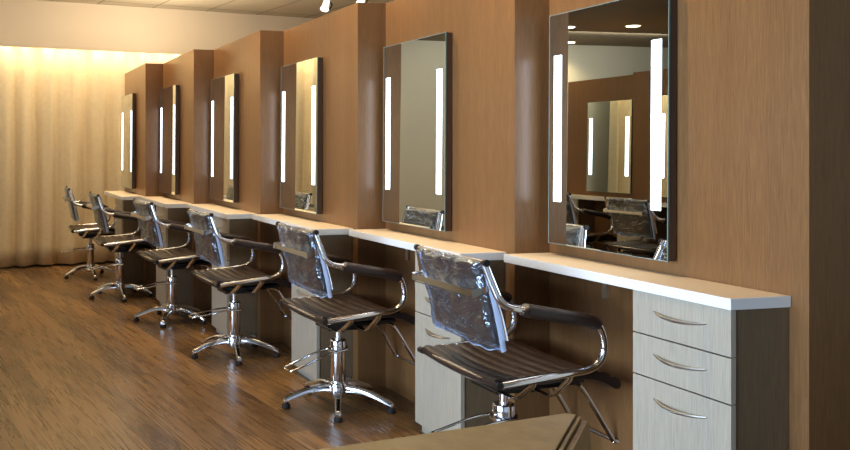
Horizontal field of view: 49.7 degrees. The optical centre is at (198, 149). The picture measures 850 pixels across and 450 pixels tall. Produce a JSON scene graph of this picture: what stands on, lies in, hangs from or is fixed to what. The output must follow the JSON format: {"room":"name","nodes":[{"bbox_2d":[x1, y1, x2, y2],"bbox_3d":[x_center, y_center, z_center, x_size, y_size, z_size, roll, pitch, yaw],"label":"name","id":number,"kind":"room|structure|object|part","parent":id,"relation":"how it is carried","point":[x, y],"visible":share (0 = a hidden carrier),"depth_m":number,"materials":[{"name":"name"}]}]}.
{"room":"salon","nodes":[
{"label":"salon","id":0,"kind":"room"},
{"bbox_2d":[0,261,424,449],"bbox_3d":[0.022,1.400,4.438,10.000,0.100,12.400,0,0,-22],"label":"floor","id":1,"kind":"structure","parent":0,"point":[77,371],"depth_m":4.98,"materials":[{"name":"wood"}]},
{"bbox_2d":[61,186,114,280],"bbox_3d":[-1.046,0.872,9.284,0.817,0.956,0.625,0,0,-11],"label":"chair","id":2,"kind":"object","parent":1,"relation":"on","point":[90,230],"visible":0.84,"depth_m":9.18,"materials":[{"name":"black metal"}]},
{"bbox_3d":[-1.339,0.566,9.226,0.108,0.301,0.444,0,0,-11],"label":"backrest","id":3,"kind":"part","parent":2,"relation":"part of","materials":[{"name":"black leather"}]},
{"bbox_3d":[-1.285,1.278,9.166,0.251,0.089,0.042,0,0,-35],"label":"leg","id":4,"kind":"part","parent":2,"relation":"part of","materials":[{"name":"silver metal"}]},
{"bbox_3d":[-1.097,0.629,9.003,0.497,0.456,0.067,0,0,-11],"label":"arm frame","id":5,"kind":"part","parent":2,"relation":"part of","materials":[{"name":"silver metal"}]},
{"bbox_3d":[-1.095,0.854,9.274,0.529,0.094,0.540,0,0,-11],"label":"seat","id":6,"kind":"part","parent":2,"relation":"part of","materials":[{"name":"black leather"}]},
{"bbox_3d":[-1.095,1.278,9.101,0.042,0.089,0.251,0,0,-17],"label":"leg","id":7,"kind":"part","parent":2,"relation":"part of","materials":[{"name":"silver metal"}]},
{"bbox_3d":[-1.200,0.629,9.524,0.497,0.456,0.067,0,0,-11],"label":"arm frame","id":8,"kind":"part","parent":2,"relation":"part of","materials":[{"name":"silver metal"}]},
{"bbox_3d":[-1.077,0.909,9.278,0.400,0.051,0.320,0,0,-11],"label":"seat plate","id":9,"kind":"part","parent":2,"relation":"part of","materials":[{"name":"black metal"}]},
{"bbox_3d":[-0.975,1.278,9.261,0.251,0.089,0.042,0,0,1],"label":"leg","id":10,"kind":"part","parent":2,"relation":"part of","materials":[{"name":"silver metal"}]},
{"bbox_2d":[87,191,155,301],"bbox_3d":[-0.620,0.872,8.044,0.816,0.956,0.625,0,0,-14],"label":"chair","id":11,"kind":"object","parent":1,"relation":"on","point":[119,243],"visible":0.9,"depth_m":7.93,"materials":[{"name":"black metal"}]},
{"bbox_3d":[-0.910,0.566,7.970,0.108,0.301,0.444,0,0,-14],"label":"backrest","id":12,"kind":"part","parent":11,"relation":"part of","materials":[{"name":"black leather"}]},
{"bbox_3d":[-0.865,1.278,7.931,0.251,0.089,0.042,0,0,-31],"label":"leg","id":13,"kind":"part","parent":11,"relation":"part of","materials":[{"name":"silver metal"}]},
{"bbox_3d":[-0.787,0.629,8.275,0.497,0.456,0.067,0,0,-14],"label":"arm frame","id":14,"kind":"part","parent":11,"relation":"part of","materials":[{"name":"silver metal"}]},
{"bbox_3d":[-0.657,0.629,7.761,0.497,0.456,0.067,0,0,-14],"label":"arm frame","id":15,"kind":"part","parent":11,"relation":"part of","materials":[{"name":"silver metal"}]},
{"bbox_3d":[-0.680,1.278,7.853,0.042,0.089,0.251,0,0,-13],"label":"leg","id":16,"kind":"part","parent":11,"relation":"part of","materials":[{"name":"silver metal"}]},
{"bbox_3d":[-0.669,0.854,8.031,0.529,0.094,0.540,0,0,-14],"label":"seat","id":17,"kind":"part","parent":11,"relation":"part of","materials":[{"name":"black leather"}]},
{"bbox_3d":[-0.651,0.909,8.036,0.400,0.051,0.320,0,0,-14],"label":"seat plate","id":18,"kind":"part","parent":11,"relation":"part of","materials":[{"name":"black metal"}]},
{"bbox_3d":[-0.549,1.278,8.004,0.251,0.089,0.042,0,0,5],"label":"leg","id":19,"kind":"part","parent":11,"relation":"part of","materials":[{"name":"silver metal"}]},
{"bbox_2d":[115,198,143,288],"bbox_3d":[-0.696,0.918,8.593,0.254,0.864,0.406,0,0,-14],"label":"base cabinet","id":20,"kind":"object","parent":1,"relation":"on","point":[134,266],"visible":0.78,"depth_m":8.40,"materials":[{"name":"laminate"}]},
{"bbox_3d":[-0.779,1.039,8.572,0.019,0.526,0.406,0,0,-14],"label":"drawer","id":21,"kind":"part","parent":20,"relation":"part of","materials":[{"name":"beige laminate"}]},
{"bbox_3d":[-0.779,0.702,8.572,0.019,0.138,0.406,0,0,-14],"label":"drawer","id":22,"kind":"part","parent":20,"relation":"part of","materials":[{"name":"beige laminate"}]},
{"bbox_3d":[-0.779,0.557,8.572,0.019,0.142,0.406,0,0,-14],"label":"drawer","id":23,"kind":"part","parent":20,"relation":"part of","materials":[{"name":"beige laminate"}]},
{"bbox_2d":[131,198,210,327],"bbox_3d":[-0.110,0.872,6.910,0.817,0.956,0.625,0,0,-18],"label":"chair","id":24,"kind":"object","parent":1,"relation":"on","point":[178,257],"visible":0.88,"depth_m":6.81,"materials":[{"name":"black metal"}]},
{"bbox_3d":[-0.393,0.566,6.817,0.108,0.301,0.444,0,0,-18],"label":"backrest","id":25,"kind":"part","parent":24,"relation":"part of","materials":[{"name":"plastic"}]},
{"bbox_3d":[-0.375,1.278,6.862,0.251,0.089,0.042,0,0,-6],"label":"leg","id":26,"kind":"part","parent":24,"relation":"part of","materials":[{"name":"silver metal"}]},
{"bbox_3d":[-0.291,0.629,7.130,0.497,0.456,0.067,0,0,-18],"label":"arm frame","id":27,"kind":"part","parent":24,"relation":"part of","materials":[{"name":"silver metal"}]},
{"bbox_3d":[-0.242,1.278,6.712,0.042,0.089,0.251,0,0,12],"label":"leg","id":28,"kind":"part","parent":24,"relation":"part of","materials":[{"name":"silver metal"}]},
{"bbox_3d":[-0.157,0.854,6.895,0.529,0.094,0.540,0,0,-18],"label":"seat","id":29,"kind":"part","parent":24,"relation":"part of","materials":[{"name":"black leather"}]},
{"bbox_3d":[-0.126,0.629,6.626,0.497,0.456,0.067,0,0,-18],"label":"arm frame","id":30,"kind":"part","parent":24,"relation":"part of","materials":[{"name":"silver metal"}]},
{"bbox_3d":[-0.139,0.909,6.901,0.400,0.051,0.320,0,0,-18],"label":"seat plate","id":31,"kind":"part","parent":24,"relation":"part of","materials":[{"name":"black leather"}]},
{"bbox_3d":[-0.078,1.278,6.992,0.251,0.089,0.042,0,0,-42],"label":"leg","id":32,"kind":"part","parent":24,"relation":"part of","materials":[{"name":"silver metal"}]},
{"bbox_3d":[-0.059,1.278,6.793,0.251,0.089,0.042,0,0,30],"label":"leg","id":33,"kind":"part","parent":24,"relation":"part of","materials":[{"name":"silver metal"}]},
{"bbox_2d":[156,205,191,305],"bbox_3d":[-0.226,0.918,7.444,0.254,0.864,0.406,0,0,-14],"label":"base cabinet","id":34,"kind":"object","parent":1,"relation":"on","point":[171,238],"visible":0.47,"depth_m":7.27,"materials":[{"name":"laminate"}]},
{"bbox_3d":[-0.309,1.039,7.423,0.019,0.526,0.406,0,0,-14],"label":"drawer","id":35,"kind":"part","parent":34,"relation":"part of","materials":[{"name":"beige laminate"}]},
{"bbox_3d":[-0.309,0.557,7.423,0.019,0.142,0.406,0,0,-14],"label":"drawer","id":36,"kind":"part","parent":34,"relation":"part of","materials":[{"name":"beige laminate"}]},
{"bbox_3d":[-0.309,0.702,7.423,0.019,0.138,0.406,0,0,-14],"label":"drawer","id":37,"kind":"part","parent":34,"relation":"part of","materials":[{"name":"beige laminate"}]},
{"bbox_2d":[212,216,256,337],"bbox_3d":[0.243,0.918,6.295,0.254,0.864,0.406,0,0,-14],"label":"base cabinet","id":38,"kind":"object","parent":1,"relation":"on","point":[233,255],"visible":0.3,"depth_m":6.12,"materials":[{"name":"laminate"}]},
{"bbox_3d":[0.160,1.039,6.274,0.019,0.526,0.406,0,0,-14],"label":"drawer","id":39,"kind":"part","parent":38,"relation":"part of","materials":[{"name":"beige laminate"}]},
{"bbox_3d":[0.160,0.557,6.274,0.019,0.142,0.406,0,0,-14],"label":"drawer","id":40,"kind":"part","parent":38,"relation":"part of","materials":[{"name":"beige laminate"}]},
{"bbox_3d":[0.160,0.702,6.274,0.019,0.138,0.406,0,0,-14],"label":"drawer","id":41,"kind":"part","parent":38,"relation":"part of","materials":[{"name":"beige laminate"}]},
{"bbox_2d":[184,208,291,365],"bbox_3d":[0.336,0.872,5.767,0.817,0.956,0.625,0,0,-16],"label":"chair","id":42,"kind":"object","parent":1,"relation":"on","point":[233,280],"visible":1,"depth_m":5.65,"materials":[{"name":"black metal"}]},
{"bbox_3d":[0.010,0.407,5.673,0.017,0.018,0.510,0,0,-16],"label":"rod","id":43,"kind":"part","parent":42,"relation":"part of","materials":[{"name":"silver metal"}]},
{"bbox_3d":[0.050,0.566,5.684,0.108,0.301,0.444,0,0,-16],"label":"backrest","id":44,"kind":"part","parent":42,"relation":"part of","materials":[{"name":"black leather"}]},
{"bbox_3d":[0.080,1.278,5.676,0.251,0.089,0.042,0,0,-22],"label":"leg","id":45,"kind":"part","parent":42,"relation":"part of","materials":[{"name":"silver metal"}]},
{"bbox_3d":[0.130,1.278,5.870,0.042,0.089,0.251,0,0,-40],"label":"leg","id":46,"kind":"part","parent":42,"relation":"part of","materials":[{"name":"silver metal"}]},
{"bbox_3d":[0.162,0.629,5.993,0.497,0.456,0.067,0,0,-16],"label":"arm frame","id":47,"kind":"part","parent":42,"relation":"part of","materials":[{"name":"silver metal"}]},
{"bbox_3d":[0.125,0.545,5.451,0.092,0.293,0.025,0,0,0],"label":"post","id":48,"kind":"part","parent":42,"relation":"part of","materials":[{"name":"silver metal"}]},
{"bbox_3d":[0.249,1.278,5.569,0.042,0.089,0.251,0,0,-4],"label":"leg","id":49,"kind":"part","parent":42,"relation":"part of","materials":[{"name":"silver metal"}]},
{"bbox_3d":[0.288,0.854,5.753,0.529,0.094,0.540,0,0,-16],"label":"seat","id":50,"kind":"part","parent":42,"relation":"part of","materials":[{"name":"black leather"}]},
{"bbox_3d":[0.306,0.909,5.758,0.400,0.051,0.320,0,0,-16],"label":"seat plate","id":51,"kind":"part","parent":42,"relation":"part of","materials":[{"name":"black metal"}]},
{"bbox_3d":[0.310,0.629,5.483,0.497,0.456,0.067,0,0,-16],"label":"arm frame","id":52,"kind":"part","parent":42,"relation":"part of","materials":[{"name":"silver metal"}]},
{"bbox_3d":[0.330,1.278,5.883,0.042,0.089,0.251,0,0,32],"label":"leg","id":53,"kind":"part","parent":42,"relation":"part of","materials":[{"name":"silver metal"}]},
{"bbox_3d":[0.404,1.278,5.697,0.251,0.089,0.042,0,0,14],"label":"leg","id":54,"kind":"part","parent":42,"relation":"part of","materials":[{"name":"silver metal"}]},
{"bbox_2d":[292,235,352,379],"bbox_3d":[0.713,0.918,5.146,0.254,0.864,0.406,0,0,-14],"label":"base cabinet","id":55,"kind":"object","parent":1,"relation":"on","point":[308,338],"visible":0.28,"depth_m":4.98,"materials":[{"name":"laminate"}]},
{"bbox_3d":[0.608,0.843,5.116,0.035,0.020,0.219,0,0,-14],"label":"handle","id":56,"kind":"part","parent":55,"relation":"part of","materials":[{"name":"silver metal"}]},
{"bbox_3d":[0.630,1.039,5.125,0.019,0.526,0.406,0,0,-14],"label":"drawer","id":57,"kind":"part","parent":55,"relation":"part of","materials":[{"name":"beige laminate"}]},
{"bbox_2d":[273,221,414,422],"bbox_3d":[0.839,0.872,4.620,0.812,0.956,0.625,0,0,-16],"label":"chair","id":58,"kind":"object","parent":1,"relation":"on","point":[338,312],"visible":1,"depth_m":4.51,"materials":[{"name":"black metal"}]},
{"bbox_3d":[0.510,0.407,4.529,0.017,0.018,0.510,0,0,-16],"label":"rod","id":59,"kind":"part","parent":58,"relation":"part of","materials":[{"name":"silver metal"}]},
{"bbox_3d":[0.541,0.843,4.537,0.013,0.014,0.544,0,0,-16],"label":"seat rod","id":60,"kind":"part","parent":58,"relation":"part of","materials":[{"name":"silver metal"}]},
{"bbox_3d":[0.549,0.566,4.540,0.108,0.301,0.444,0,0,-16],"label":"backrest","id":61,"kind":"part","parent":58,"relation":"part of","materials":[{"name":"clear plastic"}]},
{"bbox_3d":[0.571,1.278,4.566,0.251,0.089,0.042,0,0,-9],"label":"leg","id":62,"kind":"part","parent":58,"relation":"part of","materials":[{"name":"silver metal"}]},
{"bbox_3d":[0.665,0.629,4.847,0.497,0.456,0.067,0,0,-16],"label":"arm frame","id":63,"kind":"part","parent":58,"relation":"part of","materials":[{"name":"silver metal"}]},
{"bbox_3d":[0.662,1.278,4.745,0.042,0.089,0.251,0,0,-27],"label":"leg","id":64,"kind":"part","parent":58,"relation":"part of","materials":[{"name":"silver metal"}]},
{"bbox_3d":[0.622,0.545,4.306,0.092,0.293,0.025,0,0,0],"label":"post","id":65,"kind":"part","parent":58,"relation":"part of","materials":[{"name":"silver metal"}]},
{"bbox_3d":[0.712,1.278,4.424,0.042,0.089,0.251,0,0,9],"label":"leg","id":66,"kind":"part","parent":58,"relation":"part of","materials":[{"name":"silver metal"}]},
{"bbox_3d":[0.788,0.854,4.606,0.529,0.094,0.540,0,0,-16],"label":"seat","id":67,"kind":"part","parent":58,"relation":"part of","materials":[{"name":"black leather"}]},
{"bbox_3d":[0.806,0.909,4.611,0.400,0.051,0.320,0,0,-16],"label":"seat plate","id":68,"kind":"part","parent":58,"relation":"part of","materials":[{"name":"black metal"}]},
{"bbox_3d":[0.860,1.278,4.713,0.251,0.089,0.042,0,0,-45],"label":"leg","id":69,"kind":"part","parent":58,"relation":"part of","materials":[{"name":"silver metal"}]},
{"bbox_3d":[0.808,0.629,4.336,0.497,0.456,0.067,0,0,-16],"label":"arm frame","id":70,"kind":"part","parent":58,"relation":"part of","materials":[{"name":"silver metal"}]},
{"bbox_3d":[0.891,1.278,4.515,0.251,0.089,0.042,0,0,27],"label":"leg","id":71,"kind":"part","parent":58,"relation":"part of","materials":[{"name":"silver metal"}]},
{"bbox_2d":[318,413,591,449],"bbox_3d":[0.087,0.900,1.035,1.540,0.900,0.440,0,0,-22],"label":"reception desk","id":72,"kind":"object","parent":1,"relation":"on","point":[564,431],"visible":1,"depth_m":1.36,"materials":[{"name":"brown laminate"}]},
{"bbox_3d":[0.560,0.904,1.221,0.108,0.892,0.570,0,0,31],"label":"panel","id":73,"kind":"part","parent":72,"relation":"part of","materials":[{"name":"brown laminate"}]},
{"bbox_2d":[415,251,504,433],"bbox_3d":[1.183,0.918,3.997,0.254,0.864,0.406,0,0,-14],"label":"base cabinet","id":74,"kind":"object","parent":1,"relation":"on","point":[444,396],"visible":0.44,"depth_m":3.95,"materials":[{"name":"laminate"}]},
{"bbox_3d":[1.100,0.557,3.976,0.019,0.142,0.406,0,0,-14],"label":"drawer","id":75,"kind":"part","parent":74,"relation":"part of","materials":[{"name":"beige laminate"}]},
{"bbox_3d":[1.100,0.702,3.976,0.019,0.138,0.406,0,0,-14],"label":"drawer","id":76,"kind":"part","parent":74,"relation":"part of","materials":[{"name":"beige laminate"}]},
{"bbox_3d":[1.077,0.843,3.967,0.035,0.020,0.219,0,0,-14],"label":"handle","id":77,"kind":"part","parent":74,"relation":"part of","materials":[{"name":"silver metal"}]},
{"bbox_3d":[1.100,1.039,3.976,0.019,0.526,0.406,0,0,-14],"label":"drawer","id":78,"kind":"part","parent":74,"relation":"part of","materials":[{"name":"beige laminate"}]},
{"bbox_2d":[412,244,620,444],"bbox_3d":[1.306,0.872,3.454,0.813,0.956,0.625,0,0,-13],"label":"chair","id":79,"kind":"object","parent":1,"relation":"on","point":[466,298],"visible":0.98,"depth_m":3.31,"materials":[{"name":"black leather"}]},
{"bbox_3d":[0.974,0.407,3.376,0.017,0.018,0.510,0,0,-13],"label":"rod","id":80,"kind":"part","parent":79,"relation":"part of","materials":[{"name":"silver metal"}]},
{"bbox_3d":[1.006,0.843,3.384,0.013,0.014,0.544,0,0,-13],"label":"seat rod","id":81,"kind":"part","parent":79,"relation":"part of","materials":[{"name":"silver metal"}]},
{"bbox_3d":[1.014,0.566,3.386,0.108,0.301,0.444,0,0,-13],"label":"backrest","id":82,"kind":"part","parent":79,"relation":"part of","materials":[{"name":"clear plastic"}]},
{"bbox_3d":[1.142,0.629,3.688,0.497,0.456,0.067,0,0,-13],"label":"arm frame","id":83,"kind":"part","parent":79,"relation":"part of","materials":[{"name":"silver metal"}]},
{"bbox_3d":[1.077,0.545,3.149,0.092,0.293,0.025,0,0,3],"label":"post","id":84,"kind":"part","parent":79,"relation":"part of","materials":[{"name":"silver metal"}]},
{"bbox_3d":[1.255,0.854,3.442,0.529,0.094,0.540,0,0,-13],"label":"seat","id":85,"kind":"part","parent":79,"relation":"part of","materials":[{"name":"black leather"}]},
{"bbox_3d":[1.274,0.909,3.446,0.400,0.051,0.320,0,0,-13],"label":"seat plate","id":86,"kind":"part","parent":79,"relation":"part of","materials":[{"name":"black metal"}]},
{"bbox_3d":[1.263,0.629,3.172,0.497,0.456,0.067,0,0,-13],"label":"arm frame","id":87,"kind":"part","parent":79,"relation":"part of","materials":[{"name":"silver metal"}]},
{"bbox_2d":[633,290,788,449],"bbox_3d":[1.652,0.918,2.848,0.254,0.864,0.406,0,0,-14],"label":"base cabinet","id":88,"kind":"object","parent":1,"relation":"on","point":[706,377],"visible":1,"depth_m":2.71,"materials":[{"name":"laminate"}]},
{"bbox_3d":[1.547,0.843,2.818,0.035,0.020,0.219,0,0,-14],"label":"handle","id":89,"kind":"part","parent":88,"relation":"part of","materials":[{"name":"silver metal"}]},
{"bbox_3d":[1.547,0.694,2.818,0.035,0.020,0.219,0,0,-14],"label":"handle","id":90,"kind":"part","parent":88,"relation":"part of","materials":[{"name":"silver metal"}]},
{"bbox_3d":[1.547,0.550,2.818,0.035,0.020,0.219,0,0,-14],"label":"handle","id":91,"kind":"part","parent":88,"relation":"part of","materials":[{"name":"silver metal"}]},
{"bbox_3d":[1.569,1.039,2.827,0.019,0.526,0.406,0,0,-14],"label":"drawer","id":92,"kind":"part","parent":88,"relation":"part of","materials":[{"name":"beige laminate"}]},
{"bbox_3d":[1.569,0.702,2.827,0.019,0.138,0.406,0,0,-14],"label":"drawer","id":93,"kind":"part","parent":88,"relation":"part of","materials":[{"name":"beige laminate"}]},
{"bbox_3d":[1.569,0.557,2.827,0.019,0.142,0.406,0,0,-14],"label":"drawer","id":94,"kind":"part","parent":88,"relation":"part of","materials":[{"name":"beige laminate"}]},
{"bbox_2d":[40,0,393,18],"bbox_3d":[0.022,-1.730,4.438,10.000,0.100,12.400,0,0,-22],"label":"ceiling","id":95,"kind":"structure","parent":0,"point":[287,8],"depth_m":10.13,"materials":[{"name":"paint"}]},
{"bbox_2d":[0,0,314,53],"bbox_3d":[-0.092,-1.415,10.733,5.250,0.530,0.460,0,0,-22],"label":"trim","id":96,"kind":"structure","parent":95,"relation":"attached to","point":[23,23],"depth_m":10.16,"materials":[{"name":"beige paint"}]},
{"bbox_2d":[0,46,181,266],"bbox_3d":[-0.707,-0.128,10.467,3.794,2.905,0.162,0,0,-22],"label":"curtain","id":97,"kind":"object","parent":96,"relation":"hanging from","point":[61,109],"visible":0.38,"depth_m":10.09,"materials":[{"name":"beige fabric"}]},
{"bbox_3d":[1.467,-1.658,8.042,0.666,0.040,1.610,0,0,-22],"label":"track","id":98,"kind":"object","parent":95,"relation":"attached to","visible":0},
{"bbox_2d":[320,0,332,11],"bbox_3d":[1.219,-1.476,8.294,0.084,0.318,0.118,0,0,45],"label":"track spotlight","id":99,"kind":"object","parent":98,"relation":"hanging from","point":[325,7],"visible":1,"depth_m":8.28,"materials":[{"name":"white metal"}]},
{"bbox_2d":[125,0,849,449],"bbox_3d":[2.070,0.258,6.476,3.338,2.184,7.884,0,0,-22],"label":"wall","id":100,"kind":"structure","parent":0,"point":[763,147],"depth_m":3.78,"materials":[{"name":"brown wood"}]},
{"bbox_2d":[104,191,143,199],"bbox_3d":[-0.775,0.468,8.963,0.227,0.035,1.169,0,0,-14],"label":"countertop","id":101,"kind":"structure","parent":100,"relation":"attached to","point":[121,195],"depth_m":8.75,"materials":[{"name":"white"}]},
{"bbox_2d":[121,93,135,188],"bbox_3d":[-0.735,-0.088,9.177,0.046,0.978,0.671,0,0,-14],"label":"mirror","id":102,"kind":"object","parent":100,"relation":"attached to","point":[128,147],"visible":1,"depth_m":9.05,"materials":[{"name":"silver metal"}]},
{"bbox_2d":[140,196,190,207],"bbox_3d":[-0.305,0.468,7.814,0.227,0.035,1.169,0,0,-14],"label":"countertop","id":103,"kind":"structure","parent":100,"relation":"attached to","point":[165,202],"depth_m":7.57,"materials":[{"name":"white"}]},
{"bbox_2d":[160,85,179,194],"bbox_3d":[-0.265,-0.088,8.028,0.046,0.978,0.671,0,0,-14],"label":"mirror","id":104,"kind":"object","parent":100,"relation":"attached to","point":[169,96],"visible":1,"depth_m":7.92,"materials":[{"name":"silver metal"}]},
{"bbox_2d":[187,204,256,218],"bbox_3d":[0.164,0.468,6.665,0.227,0.035,1.169,0,0,-14],"label":"countertop","id":105,"kind":"structure","parent":100,"relation":"attached to","point":[220,211],"depth_m":6.43,"materials":[{"name":"white"}]},
{"bbox_2d":[210,73,238,202],"bbox_3d":[0.205,-0.088,6.879,0.046,0.978,0.671,0,0,-14],"label":"mirror","id":106,"kind":"object","parent":100,"relation":"attached to","point":[225,89],"visible":1,"depth_m":6.79,"materials":[{"name":"silver metal"}]},
{"bbox_2d":[280,57,322,213],"bbox_3d":[0.674,-0.088,5.730,0.046,0.978,0.671,0,0,-14],"label":"mirror","id":107,"kind":"object","parent":100,"relation":"attached to","point":[302,81],"visible":1,"depth_m":5.65,"materials":[{"name":"silver metal"}]},
{"bbox_2d":[253,214,352,234],"bbox_3d":[0.634,0.468,5.516,0.227,0.035,1.169,0,0,-14],"label":"countertop","id":108,"kind":"structure","parent":100,"relation":"attached to","point":[324,228],"depth_m":5.33,"materials":[{"name":"white stone"}]},
{"bbox_2d":[406,249,409,259],"bbox_3d":[1.128,0.523,4.445,0.136,0.074,0.025,0,0,-14],"label":"bracket","id":109,"kind":"object","parent":100,"relation":"attached to","point":[407,250],"visible":0.32,"depth_m":4.42,"materials":[{"name":"grey metal"}]},
{"bbox_2d":[383,32,451,231],"bbox_3d":[1.144,-0.088,4.581,0.046,0.978,0.671,0,0,-14],"label":"mirror","id":110,"kind":"object","parent":100,"relation":"attached to","point":[417,80],"visible":1,"depth_m":4.50,"materials":[{"name":"silver metal"}]},
{"bbox_2d":[349,229,505,259],"bbox_3d":[1.104,0.468,4.368,0.227,0.035,1.169,0,0,-14],"label":"countertop","id":111,"kind":"structure","parent":100,"relation":"attached to","point":[404,240],"depth_m":4.27,"materials":[{"name":"white"}]},
{"bbox_2d":[602,283,608,298],"bbox_3d":[1.598,0.523,3.296,0.136,0.074,0.025,0,0,-14],"label":"bracket","id":112,"kind":"object","parent":100,"relation":"attached to","point":[605,287],"visible":0.32,"depth_m":3.27,"materials":[{"name":"grey metal"}]},
{"bbox_2d":[548,0,676,261],"bbox_3d":[1.613,-0.088,3.432,0.046,0.978,0.671,0,0,-14],"label":"mirror","id":113,"kind":"object","parent":100,"relation":"attached to","point":[613,64],"visible":1,"depth_m":3.37,"materials":[{"name":"silver metal"}]},
{"bbox_2d":[504,253,790,309],"bbox_3d":[1.573,0.468,3.219,0.227,0.035,1.169,0,0,-14],"label":"countertop","id":114,"kind":"structure","parent":100,"relation":"attached to","point":[719,295],"depth_m":2.98,"materials":[{"name":"white"}]}
]}

